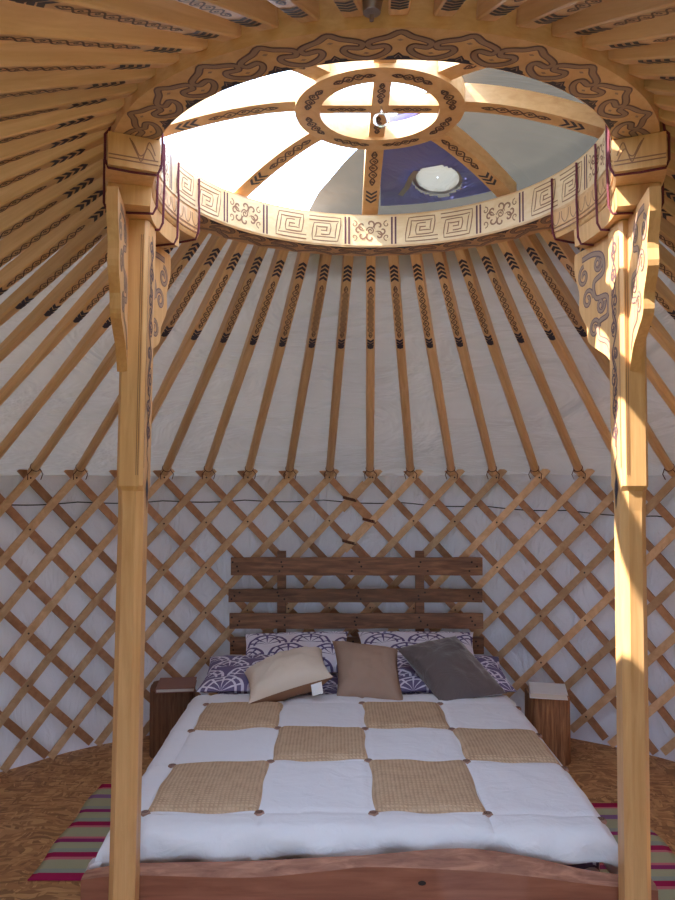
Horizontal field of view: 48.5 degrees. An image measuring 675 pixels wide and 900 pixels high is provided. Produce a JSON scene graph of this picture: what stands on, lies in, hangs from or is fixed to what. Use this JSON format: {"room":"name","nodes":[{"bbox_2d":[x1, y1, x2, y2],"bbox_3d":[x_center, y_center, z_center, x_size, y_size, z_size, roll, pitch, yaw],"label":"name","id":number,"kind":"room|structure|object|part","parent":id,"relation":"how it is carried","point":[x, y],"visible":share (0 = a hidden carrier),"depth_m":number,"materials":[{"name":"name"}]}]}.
{"room":"traditional dwelling","nodes":[
{"label":"traditional dwelling","id":0,"kind":"room"},
{"bbox_2d":[0,233,674,476],"bbox_3d":[0.094,-0.406,1.915,4.826,1.049,5.826,0,-2,0],"label":"ceiling","id":1,"kind":"structure","parent":0,"point":[550,453],"depth_m":3.66,"materials":[{"name":"white fabric"}]},
{"bbox_2d":[0,159,102,239],"bbox_3d":[-1.379,-0.380,2.177,1.521,0.955,0.080,0,-2,3],"label":"pole","id":2,"kind":"object","parent":1,"relation":"attached to","point":[15,217],"visible":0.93,"depth_m":2.12,"materials":[{"name":"brown wood"}]},
{"bbox_2d":[0,144,103,212],"bbox_3d":[-1.360,-0.388,1.959,1.511,0.955,0.080,0,-2,-7],"label":"pole","id":3,"kind":"object","parent":1,"relation":"attached to","point":[12,194],"visible":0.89,"depth_m":2.01,"materials":[{"name":"brown wood"}]},
{"bbox_2d":[0,192,105,294],"bbox_3d":[-1.364,-0.368,2.536,1.572,0.955,0.080,-1,-2,18],"label":"pole","id":4,"kind":"object","parent":1,"relation":"attached to","point":[37,253],"visible":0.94,"depth_m":2.38,"materials":[{"name":"brown wood"}]},
{"bbox_2d":[0,176,105,266],"bbox_3d":[-1.380,-0.374,2.373,1.549,0.955,0.080,0,-2,11],"label":"pole","id":5,"kind":"object","parent":1,"relation":"attached to","point":[15,243],"visible":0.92,"depth_m":2.25,"materials":[{"name":"brown wood"}]},
{"bbox_2d":[0,213,106,325],"bbox_3d":[-1.328,-0.362,2.702,1.593,0.955,0.080,-1,-2,24],"label":"pole","id":6,"kind":"object","parent":1,"relation":"attached to","point":[90,236],"visible":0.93,"depth_m":2.51,"materials":[{"name":"brown wood"}]},
{"bbox_2d":[0,235,107,361],"bbox_3d":[-1.274,-0.357,2.861,1.613,0.956,0.080,-1,-2,29],"label":"pole","id":7,"kind":"object","parent":1,"relation":"attached to","point":[96,258],"visible":0.72,"depth_m":2.68,"materials":[{"name":"brown wood"}]},
{"bbox_2d":[0,267,108,405],"bbox_3d":[-1.203,-0.352,3.012,1.631,0.956,0.080,-1,-2,35],"label":"pole","id":8,"kind":"object","parent":1,"relation":"attached to","point":[99,287],"visible":0.48,"depth_m":2.88,"materials":[{"name":"brown wood"}]},
{"bbox_2d":[0,126,111,188],"bbox_3d":[-1.322,-0.395,1.746,1.529,0.955,0.080,1,-2,-17],"label":"pole","id":9,"kind":"object","parent":1,"relation":"attached to","point":[14,171],"visible":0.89,"depth_m":1.90,"materials":[{"name":"brown wood"}]},
{"bbox_2d":[0,113,115,165],"bbox_3d":[-1.265,-0.401,1.539,1.573,0.955,0.080,1,-2,-27],"label":"pole","id":10,"kind":"object","parent":1,"relation":"attached to","point":[13,150],"visible":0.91,"depth_m":1.80,"materials":[{"name":"brown wood"}]},
{"bbox_2d":[0,98,123,143],"bbox_3d":[-1.192,-0.408,1.342,1.636,0.956,0.080,1,-2,-36],"label":"pole","id":11,"kind":"object","parent":1,"relation":"attached to","point":[13,129],"visible":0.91,"depth_m":1.70,"materials":[{"name":"brown wood"}]},
{"bbox_2d":[0,83,137,121],"bbox_3d":[-1.102,-0.414,1.157,1.713,0.956,0.080,2,-3,-44],"label":"pole","id":12,"kind":"object","parent":1,"relation":"attached to","point":[15,107],"visible":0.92,"depth_m":1.60,"materials":[{"name":"brown wood"}]},
{"bbox_2d":[0,68,155,97],"bbox_3d":[-0.996,-0.419,0.986,0.080,0.957,1.797,-2,-2,39],"label":"pole","id":13,"kind":"object","parent":1,"relation":"attached to","point":[20,83],"visible":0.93,"depth_m":1.50,"materials":[{"name":"brown wood"}]},
{"bbox_2d":[0,248,172,458],"bbox_3d":[-1.116,-0.347,3.154,1.648,0.956,0.080,-2,-3,41],"label":"pole","id":14,"kind":"object","parent":1,"relation":"attached to","point":[101,324],"visible":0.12,"depth_m":3.16,"materials":[{"name":"brown wood"}]},
{"bbox_2d":[0,40,178,71],"bbox_3d":[-0.877,-0.424,0.832,0.080,0.958,1.881,-1,-2,33],"label":"pole","id":15,"kind":"object","parent":1,"relation":"attached to","point":[14,56],"visible":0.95,"depth_m":1.38,"materials":[{"name":"brown wood"}]},
{"bbox_2d":[0,0,207,53],"bbox_3d":[-0.745,-0.429,0.697,0.080,0.958,1.962,-1,-2,27],"label":"pole","id":16,"kind":"object","parent":1,"relation":"attached to","point":[19,22],"visible":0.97,"depth_m":1.26,"materials":[{"name":"brown wood"}]},
{"bbox_2d":[27,231,208,479],"bbox_3d":[-1.013,-0.343,3.286,0.080,0.956,1.663,2,-3,-43],"label":"pole","id":17,"kind":"object","parent":1,"relation":"attached to","point":[185,252],"visible":0.49,"depth_m":3.31,"materials":[{"name":"brown wood"}]},
{"bbox_2d":[9,0,240,41],"bbox_3d":[-0.602,-0.432,0.582,0.080,0.959,2.035,-1,-2,22],"label":"pole","id":18,"kind":"object","parent":1,"relation":"attached to","point":[167,15],"visible":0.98,"depth_m":1.26,"materials":[{"name":"brown wood"}]},
{"bbox_2d":[73,235,227,479],"bbox_3d":[-0.896,-0.339,3.405,0.080,0.956,1.675,1,-2,-37],"label":"pole","id":19,"kind":"object","parent":1,"relation":"attached to","point":[215,244],"visible":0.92,"depth_m":3.05,"materials":[{"name":"brown wood"}]},
{"bbox_2d":[152,240,247,422],"bbox_3d":[-0.766,-0.335,3.510,0.080,0.956,1.686,1,-2,-32],"label":"pole","id":20,"kind":"object","parent":1,"relation":"attached to","point":[236,249],"visible":0.68,"depth_m":3.16,"materials":[{"name":"brown wood"}]},
{"bbox_2d":[160,245,267,479],"bbox_3d":[-0.626,-0.332,3.601,0.080,0.956,1.694,1,-2,-26],"label":"pole","id":21,"kind":"object","parent":1,"relation":"attached to","point":[257,254],"visible":0.96,"depth_m":3.35,"materials":[{"name":"brown wood"}]},
{"bbox_2d":[175,0,278,30],"bbox_3d":[-0.451,-0.435,0.488,0.080,0.959,2.096,-1,-2,17],"label":"pole","id":22,"kind":"object","parent":1,"relation":"attached to","point":[260,15],"visible":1,"depth_m":1.34,"materials":[{"name":"brown wood"}]},
{"bbox_2d":[202,249,288,478],"bbox_3d":[-0.479,-0.330,3.674,0.080,0.956,1.700,1,-2,-20],"label":"pole","id":23,"kind":"object","parent":1,"relation":"attached to","point":[279,257],"visible":0.98,"depth_m":3.42,"materials":[{"name":"brown wood"}]},
{"bbox_2d":[243,252,309,478],"bbox_3d":[-0.319,-0.328,3.732,0.080,0.956,1.703,1,-2,-15],"label":"pole","id":24,"kind":"object","parent":1,"relation":"attached to","point":[302,259],"visible":0.96,"depth_m":3.49,"materials":[{"name":"brown wood"}]},
{"bbox_2d":[267,0,319,22],"bbox_3d":[-0.292,-0.438,0.418,0.082,0.960,2.144,0,-2,12],"label":"pole","id":25,"kind":"object","parent":1,"relation":"attached to","point":[303,11],"visible":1,"depth_m":1.36,"materials":[{"name":"brown wood"}]},
{"bbox_2d":[283,254,331,478],"bbox_3d":[-0.156,-0.327,3.771,0.080,0.956,1.704,0,-2,-9],"label":"pole","id":26,"kind":"object","parent":1,"relation":"attached to","point":[325,260],"visible":0.98,"depth_m":3.54,"materials":[{"name":"brown wood"}]},
{"bbox_2d":[324,255,353,478],"bbox_3d":[0.010,-0.326,3.791,0.080,0.956,1.703,0,-2,-4],"label":"pole","id":27,"kind":"object","parent":1,"relation":"attached to","point":[347,264],"visible":0.96,"depth_m":3.57,"materials":[{"name":"brown wood"}]},
{"bbox_2d":[333,0,362,17],"bbox_3d":[-0.125,-0.439,0.371,0.080,0.960,2.176,0,-2,8],"label":"pole","id":28,"kind":"object","parent":1,"relation":"attached to","point":[348,8],"visible":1,"depth_m":1.36,"materials":[{"name":"brown wood"}]},
{"bbox_2d":[364,256,376,478],"bbox_3d":[0.177,-0.326,3.793,0.080,0.956,1.700,0,-2,2],"label":"pole","id":29,"kind":"object","parent":1,"relation":"attached to","point":[370,260],"visible":0.97,"depth_m":3.60,"materials":[{"name":"brown wood"}]},
{"bbox_2d":[112,0,659,255],"bbox_3d":[0.125,-0.930,2.212,1.514,0.280,1.514,0,-2,0],"label":"ring","id":30,"kind":"object","parent":1,"relation":"attached to","point":[426,51],"visible":0.77,"depth_m":2.19,"materials":[{"name":"brown wood"}]},
{"bbox_2d":[363,0,382,21],"bbox_3d":[0.065,-0.840,1.426,0.044,0.050,0.044,0,-2,0],"label":"metal fitting","id":31,"kind":"object","parent":30,"relation":"attached to","point":[371,8],"visible":0.95,"depth_m":1.42,"materials":[{"name":"silver metal"}]},
{"bbox_2d":[309,67,597,214],"bbox_3d":[0.602,-0.953,2.524,0.894,0.296,1.993,1,-2,-34],"label":"window pane","id":32,"kind":"object","parent":30,"relation":"on","point":[531,152],"depth_m":2.66,"materials":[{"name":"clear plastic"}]},
{"bbox_3d":[0.367,-1.015,2.650,0.460,0.102,0.568,0,-2,0],"label":"blue panel","id":33,"kind":"part","parent":32,"relation":"part of","materials":[{"name":"plastic"}]},
{"bbox_2d":[389,0,410,14],"bbox_3d":[0.041,-0.440,0.349,0.080,0.960,2.191,0,-2,3],"label":"pole","id":34,"kind":"object","parent":1,"relation":"attached to","point":[396,7],"visible":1,"depth_m":1.36,"materials":[{"name":"brown wood"}]},
{"bbox_2d":[388,255,416,478],"bbox_3d":[0.343,-0.327,3.776,0.080,0.956,1.694,0,-2,7],"label":"pole","id":35,"kind":"object","parent":1,"relation":"attached to","point":[394,269],"visible":0.96,"depth_m":3.57,"materials":[{"name":"brown wood"}]},
{"bbox_2d":[410,254,457,478],"bbox_3d":[0.507,-0.328,3.740,0.080,0.956,1.685,0,-2,13],"label":"pole","id":36,"kind":"object","parent":1,"relation":"attached to","point":[416,259],"visible":0.98,"depth_m":3.52,"materials":[{"name":"brown wood"}]},
{"bbox_2d":[434,0,465,15],"bbox_3d":[0.205,-0.440,0.352,0.080,0.960,2.188,0,-2,-1],"label":"pole","id":37,"kind":"object","parent":1,"relation":"attached to","point":[441,7],"visible":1,"depth_m":1.36,"materials":[{"name":"brown wood"}]},
{"bbox_2d":[432,252,499,478],"bbox_3d":[0.665,-0.330,3.687,0.080,0.956,1.674,-1,-2,19],"label":"pole","id":38,"kind":"object","parent":1,"relation":"attached to","point":[440,259],"visible":0.98,"depth_m":3.46,"materials":[{"name":"brown wood"}]},
{"bbox_2d":[454,249,541,478],"bbox_3d":[0.801,-0.332,3.623,0.080,0.956,1.662,-1,-2,25],"label":"pole","id":39,"kind":"object","parent":1,"relation":"attached to","point":[463,257],"visible":0.97,"depth_m":3.40,"materials":[{"name":"brown wood"}]},
{"bbox_2d":[476,0,526,20],"bbox_3d":[0.371,-0.439,0.379,0.080,0.960,2.168,0,-2,-6],"label":"pole","id":40,"kind":"object","parent":1,"relation":"attached to","point":[487,10],"visible":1,"depth_m":1.36,"materials":[{"name":"brown wood"}]},
{"bbox_2d":[476,245,585,478],"bbox_3d":[0.959,-0.335,3.528,0.080,0.956,1.647,-1,-2,30],"label":"pole","id":41,"kind":"object","parent":1,"relation":"attached to","point":[486,253],"visible":1,"depth_m":3.32,"materials":[{"name":"brown wood"}]},
{"bbox_2d":[497,240,610,453],"bbox_3d":[1.091,-0.338,3.425,0.080,0.956,1.630,-1,-2,36],"label":"pole","id":42,"kind":"object","parent":1,"relation":"attached to","point":[509,249],"visible":0.77,"depth_m":3.18,"materials":[{"name":"brown wood"}]},
{"bbox_2d":[516,0,605,28],"bbox_3d":[0.533,-0.437,0.429,0.080,0.960,2.131,0,-2,-10],"label":"pole","id":43,"kind":"object","parent":1,"relation":"attached to","point":[533,14],"visible":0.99,"depth_m":1.36,"materials":[{"name":"brown wood"}]},
{"bbox_2d":[518,234,674,479],"bbox_3d":[1.211,-0.342,3.308,0.080,0.956,1.612,-2,-3,42],"label":"pole","id":44,"kind":"object","parent":1,"relation":"attached to","point":[532,245],"visible":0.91,"depth_m":3.00,"materials":[{"name":"brown wood"}]},
{"bbox_2d":[539,229,674,414],"bbox_3d":[1.317,-0.347,3.179,1.592,0.955,0.080,2,-3,-43],"label":"pole","id":45,"kind":"object","parent":1,"relation":"attached to","point":[563,251],"visible":0.28,"depth_m":2.81,"materials":[{"name":"brown wood"}]},
{"bbox_2d":[551,0,674,38],"bbox_3d":[0.691,-0.435,0.504,0.080,0.959,2.078,1,-2,-15],"label":"pole","id":46,"kind":"object","parent":1,"relation":"attached to","point":[606,15],"visible":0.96,"depth_m":1.33,"materials":[{"name":"brown wood"}]},
{"bbox_2d":[574,244,674,361],"bbox_3d":[1.407,-0.351,3.038,1.570,0.955,0.080,1,-2,-37],"label":"pole","id":47,"kind":"object","parent":1,"relation":"attached to","point":[656,330],"visible":0.04,"depth_m":2.94,"materials":[{"name":"brown wood"}]},
{"bbox_2d":[582,13,674,50],"bbox_3d":[0.840,-0.432,0.601,0.080,0.959,2.011,1,-2,-20],"label":"pole","id":48,"kind":"object","parent":1,"relation":"attached to","point":[660,29],"visible":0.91,"depth_m":1.41,"materials":[{"name":"brown wood"}]},
{"bbox_2d":[608,41,674,64],"bbox_3d":[0.981,-0.428,0.720,0.080,0.958,1.932,1,-2,-25],"label":"pole","id":49,"kind":"object","parent":1,"relation":"attached to","point":[663,52],"visible":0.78,"depth_m":1.51,"materials":[{"name":"brown wood"}]},
{"bbox_2d":[629,62,674,80],"bbox_3d":[1.110,-0.424,0.858,0.080,0.957,1.845,1,-2,-31],"label":"pole","id":50,"kind":"object","parent":1,"relation":"attached to","point":[662,71],"visible":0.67,"depth_m":1.60,"materials":[{"name":"brown wood"}]},
{"bbox_2d":[644,79,674,95],"bbox_3d":[1.227,-0.418,1.014,0.080,0.957,1.753,1,-2,-37],"label":"pole","id":51,"kind":"object","parent":1,"relation":"attached to","point":[659,87],"visible":0.46,"depth_m":1.69,"materials":[{"name":"brown wood"}]},
{"bbox_2d":[654,94,674,111],"bbox_3d":[1.330,-0.413,1.187,0.080,0.956,1.663,2,-3,-45],"label":"pole","id":52,"kind":"object","parent":1,"relation":"attached to","point":[664,102],"visible":0.4,"depth_m":1.77,"materials":[{"name":"brown wood"}]},
{"bbox_2d":[655,277,674,319],"bbox_3d":[1.481,-0.356,2.888,1.548,0.955,0.080,1,-2,-31],"label":"pole","id":53,"kind":"object","parent":1,"relation":"attached to","point":[664,296],"visible":0.25,"depth_m":2.73,"materials":[{"name":"brown wood"}]},
{"bbox_2d":[659,242,674,282],"bbox_3d":[1.538,-0.362,2.731,1.524,0.955,0.080,1,-2,-24],"label":"pole","id":54,"kind":"object","parent":1,"relation":"attached to","point":[666,259],"visible":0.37,"depth_m":2.55,"materials":[{"name":"brown wood"}]},
{"bbox_2d":[659,216,674,251],"bbox_3d":[1.577,-0.367,2.568,1.500,0.954,0.080,1,-2,-18],"label":"pole","id":55,"kind":"object","parent":1,"relation":"attached to","point":[667,229],"visible":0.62,"depth_m":2.41,"materials":[{"name":"brown wood"}]},
{"bbox_2d":[659,108,674,126],"bbox_3d":[1.418,-0.407,1.373,1.579,0.955,0.080,-1,-2,37],"label":"pole","id":56,"kind":"object","parent":1,"relation":"attached to","point":[667,117],"visible":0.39,"depth_m":1.85,"materials":[{"name":"brown wood"}]},
{"bbox_2d":[660,121,674,142],"bbox_3d":[1.491,-0.400,1.575,1.510,0.955,0.080,-1,-2,28],"label":"pole","id":57,"kind":"object","parent":1,"relation":"attached to","point":[671,129],"visible":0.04,"depth_m":1.93,"materials":[{"name":"brown wood"}]},
{"bbox_2d":[661,195,674,225],"bbox_3d":[1.597,-0.373,2.402,1.475,0.954,0.080,0,-2,-12],"label":"pole","id":58,"kind":"object","parent":1,"relation":"attached to","point":[668,209],"visible":0.19,"depth_m":2.29,"materials":[{"name":"brown wood"}]},
{"bbox_2d":[664,175,674,201],"bbox_3d":[1.598,-0.379,2.211,1.448,0.954,0.080,0,-2,-4],"label":"pole","id":59,"kind":"object","parent":1,"relation":"attached to","point":[669,183],"visible":0.31,"depth_m":2.19,"materials":[{"name":"brown wood"}]},
{"bbox_2d":[666,140,674,159],"bbox_3d":[1.544,-0.394,1.779,1.461,0.954,0.080,-1,-2,18],"label":"pole","id":60,"kind":"object","parent":1,"relation":"attached to","point":[671,143],"visible":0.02,"depth_m":2.00,"materials":[{"name":"brown wood"}]},
{"bbox_2d":[666,157,674,179],"bbox_3d":[1.580,-0.387,1.993,1.439,0.954,0.080,0,-2,7],"label":"pole","id":61,"kind":"object","parent":1,"relation":"attached to","point":[670,171],"visible":0.07,"depth_m":2.09,"materials":[{"name":"brown wood"}]},
{"bbox_2d":[0,474,674,771],"bbox_3d":[0.270,0.817,2.058,4.980,1.505,5.758,0,-2,0],"label":"wall","id":62,"kind":"structure","parent":0,"point":[52,528],"depth_m":4.36,"materials":[{"name":"white fabric"}]},
{"bbox_2d":[12,500,662,517],"bbox_3d":[0.090,0.329,3.914,4.269,0.119,1.497,0,-2,0],"label":"cable","id":63,"kind":"object","parent":62,"relation":"attached to","point":[160,500],"visible":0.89,"depth_m":4.41,"materials":[{"name":"black plastic"}]},
{"bbox_2d":[0,736,674,899],"bbox_3d":[0.090,1.577,1.851,4.740,0.030,5.735,0,-2,0],"label":"floor","id":64,"kind":"structure","parent":0,"point":[39,800],"depth_m":3.50,"materials":[{"name":"brown wood"}]},
{"bbox_2d":[27,784,110,880],"bbox_3d":[-0.892,1.599,3.199,0.518,0.010,0.861,0,-2,0],"label":"striped rug","id":65,"kind":"object","parent":64,"relation":"on","point":[68,858],"visible":0.23,"depth_m":3.03,"materials":[{"name":"fabric"}]},
{"bbox_2d":[103,126,199,899],"bbox_3d":[-0.554,0.335,2.167,0.205,2.475,0.659,0,-2,0],"label":"support post","id":66,"kind":"object","parent":64,"relation":"on","point":[144,218],"visible":0.99,"depth_m":2.10,"materials":[{"name":"brown wood"}]},
{"bbox_3d":[-0.566,-0.776,2.060,0.151,0.261,0.007,0,-2,-12],"label":"binding cord","id":67,"kind":"part","parent":66,"relation":"part of","materials":[{"name":"red plastic"}]},
{"bbox_3d":[-0.520,-0.809,1.921,0.151,0.206,0.007,1,-2,-24],"label":"binding cord","id":68,"kind":"part","parent":66,"relation":"part of","materials":[{"name":"red plastic"}]},
{"bbox_3d":[-0.581,-0.772,2.207,0.150,0.260,0.007,0,-2,0],"label":"binding cord","id":69,"kind":"part","parent":66,"relation":"part of","materials":[{"name":"purple fabric"}]},
{"bbox_3d":[-0.566,-0.767,2.354,0.151,0.261,0.007,0,-2,12],"label":"binding cord","id":70,"kind":"part","parent":66,"relation":"part of","materials":[{"name":"purple fabric"}]},
{"bbox_3d":[-0.520,-0.790,2.495,0.151,0.206,0.007,-1,-2,24],"label":"binding cord","id":71,"kind":"part","parent":66,"relation":"part of","materials":[{"name":"red plastic"}]},
{"bbox_2d":[149,680,194,758],"bbox_3d":[-0.900,1.461,4.094,0.239,0.352,0.244,0,-2,-8],"label":"nightstand","id":72,"kind":"object","parent":64,"relation":"on","point":[166,709],"visible":0.53,"depth_m":3.97,"materials":[{"name":"brown wood"}]},
{"bbox_2d":[155,677,196,692],"bbox_3d":[-0.870,1.271,4.060,0.200,0.022,0.220,0,-2,-7],"label":"book","id":73,"kind":"object","parent":72,"relation":"on","point":[174,684],"visible":1,"depth_m":4.01,"materials":[{"name":"brown paper"}]},
{"bbox_2d":[0,469,375,772],"bbox_3d":[-1.222,0.846,3.705,3.385,1.542,0.781,2,-3,-45],"label":"lattice","id":74,"kind":"structure","parent":64,"relation":"on","point":[6,506],"depth_m":4.17,"materials":[{"name":"brown wood"}]},
{"bbox_2d":[81,551,657,899],"bbox_3d":[0.092,1.086,3.310,1.675,1.050,2.262,0,-2,0],"label":"bed","id":75,"kind":"object","parent":64,"relation":"on","point":[449,873],"visible":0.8,"depth_m":2.19,"materials":[{"name":"red wood"}]},
{"bbox_3d":[0.092,1.348,2.197,1.675,0.331,0.054,0,-2,0],"label":"footboard","id":76,"kind":"part","parent":75,"relation":"part of","materials":[{"name":"red wood"}]},
{"bbox_2d":[149,672,599,871],"bbox_3d":[0.100,1.312,3.326,1.450,0.200,2.045,0,-2,0],"label":"mattress","id":77,"kind":"object","parent":75,"relation":"on","point":[330,687],"visible":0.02,"depth_m":3.78,"materials":[{"name":"white cotton"},{"name":"tan linen"}]},
{"bbox_2d":[196,654,324,693],"bbox_3d":[-0.380,1.155,3.874,0.630,0.134,0.410,0,-2,0],"label":"pillow","id":78,"kind":"object","parent":77,"relation":"on","point":[225,674],"visible":0.43,"depth_m":3.78,"materials":[{"name":"purple fabric"}]},
{"bbox_2d":[245,631,348,672],"bbox_3d":[-0.235,1.135,4.204,0.600,0.200,0.240,0,-2,0],"label":"pillow","id":79,"kind":"object","parent":77,"relation":"on","point":[257,643],"visible":0.52,"depth_m":4.20,"materials":[{"name":"white fabric"}]},
{"bbox_2d":[86,694,617,873],"bbox_3d":[0.068,1.254,2.953,1.665,0.224,1.422,0,-2,0],"label":"quilt","id":80,"kind":"object","parent":77,"relation":"on","point":[305,775],"visible":0.96,"depth_m":2.57,"materials":[{"name":"white fabric"}]},
{"bbox_2d":[244,647,332,703],"bbox_3d":[-0.245,1.099,3.664,0.405,0.224,0.374,0,-2,-11],"label":"cushion","id":81,"kind":"object","parent":80,"relation":"on","point":[281,676],"visible":0.96,"depth_m":3.55,"materials":[{"name":"beige fabric"}]},
{"bbox_2d":[332,641,402,699],"bbox_3d":[0.150,1.104,3.710,0.356,0.266,0.360,0,-2,0],"label":"cushion","id":82,"kind":"object","parent":80,"relation":"on","point":[364,670],"visible":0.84,"depth_m":3.63,"materials":[{"name":"beige fabric"}]},
{"bbox_2d":[396,636,505,700],"bbox_3d":[0.560,1.094,3.731,0.318,0.264,0.467,1,-2,-33],"label":"cushion","id":83,"kind":"object","parent":80,"relation":"on","point":[446,666],"visible":0.97,"depth_m":3.65,"materials":[{"name":"grey fabric"}]},
{"bbox_2d":[358,631,473,655],"bbox_3d":[0.450,1.132,4.205,0.670,0.199,0.241,0,-2,0],"label":"pillow","id":84,"kind":"object","parent":77,"relation":"on","point":[393,639],"visible":0.32,"depth_m":4.24,"materials":[{"name":"white fabric"}]},
{"bbox_2d":[397,655,516,692],"bbox_3d":[0.565,1.155,3.884,0.630,0.130,0.420,0,-2,0],"label":"pillow","id":85,"kind":"object","parent":77,"relation":"on","point":[409,680],"visible":0.3,"depth_m":3.78,"materials":[{"name":"purple fabric"}]},
{"bbox_2d":[343,469,674,755],"bbox_3d":[1.429,0.846,3.699,0.758,1.543,3.342,2,-3,-44],"label":"lattice","id":86,"kind":"structure","parent":64,"relation":"on","point":[656,602],"depth_m":4.33,"materials":[{"name":"brown wood"}]},
{"bbox_2d":[525,686,570,765],"bbox_3d":[1.117,1.461,3.993,0.225,0.345,0.250,0,-2,0],"label":"nightstand","id":87,"kind":"object","parent":64,"relation":"on","point":[550,718],"visible":0.6,"depth_m":3.88,"materials":[{"name":"brown wood"}]},
{"bbox_2d":[529,682,567,700],"bbox_3d":[1.110,1.272,3.960,0.190,0.028,0.210,0,-2,13],"label":"book","id":88,"kind":"object","parent":87,"relation":"on","point":[538,690],"visible":1,"depth_m":3.90,"materials":[{"name":"white paper"}]},
{"bbox_2d":[551,123,670,899],"bbox_3d":[0.804,0.335,2.167,0.205,2.475,0.659,0,-2,0],"label":"support post","id":89,"kind":"object","parent":64,"relation":"on","point":[617,221],"visible":0.99,"depth_m":2.10,"materials":[{"name":"brown wood"}]},
{"bbox_3d":[0.770,-0.790,2.495,0.151,0.206,0.007,1,-2,-24],"label":"binding cord","id":90,"kind":"part","parent":89,"relation":"part of","materials":[{"name":"red plastic"}]},
{"bbox_3d":[0.816,-0.767,2.354,0.151,0.261,0.007,0,-2,-12],"label":"binding cord","id":91,"kind":"part","parent":89,"relation":"part of","materials":[{"name":"red plastic"}]},
{"bbox_3d":[0.831,-0.772,2.207,0.150,0.260,0.007,0,-2,0],"label":"binding cord","id":92,"kind":"part","parent":89,"relation":"part of","materials":[{"name":"purple fabric"}]},
{"bbox_3d":[0.816,-0.776,2.060,0.151,0.261,0.007,0,-2,12],"label":"binding cord","id":93,"kind":"part","parent":89,"relation":"part of","materials":[{"name":"red plastic"}]},
{"bbox_3d":[0.770,-0.809,1.921,0.151,0.206,0.007,-1,-2,24],"label":"binding cord","id":94,"kind":"part","parent":89,"relation":"part of","materials":[{"name":"red plastic"}]},
{"bbox_2d":[591,803,674,899],"bbox_3d":[1.073,1.593,2.989,0.518,0.010,0.861,0,-2,0],"label":"striped rug","id":95,"kind":"object","parent":64,"relation":"on","point":[662,856],"visible":0.2,"depth_m":2.91,"materials":[{"name":"fabric"}]}
]}

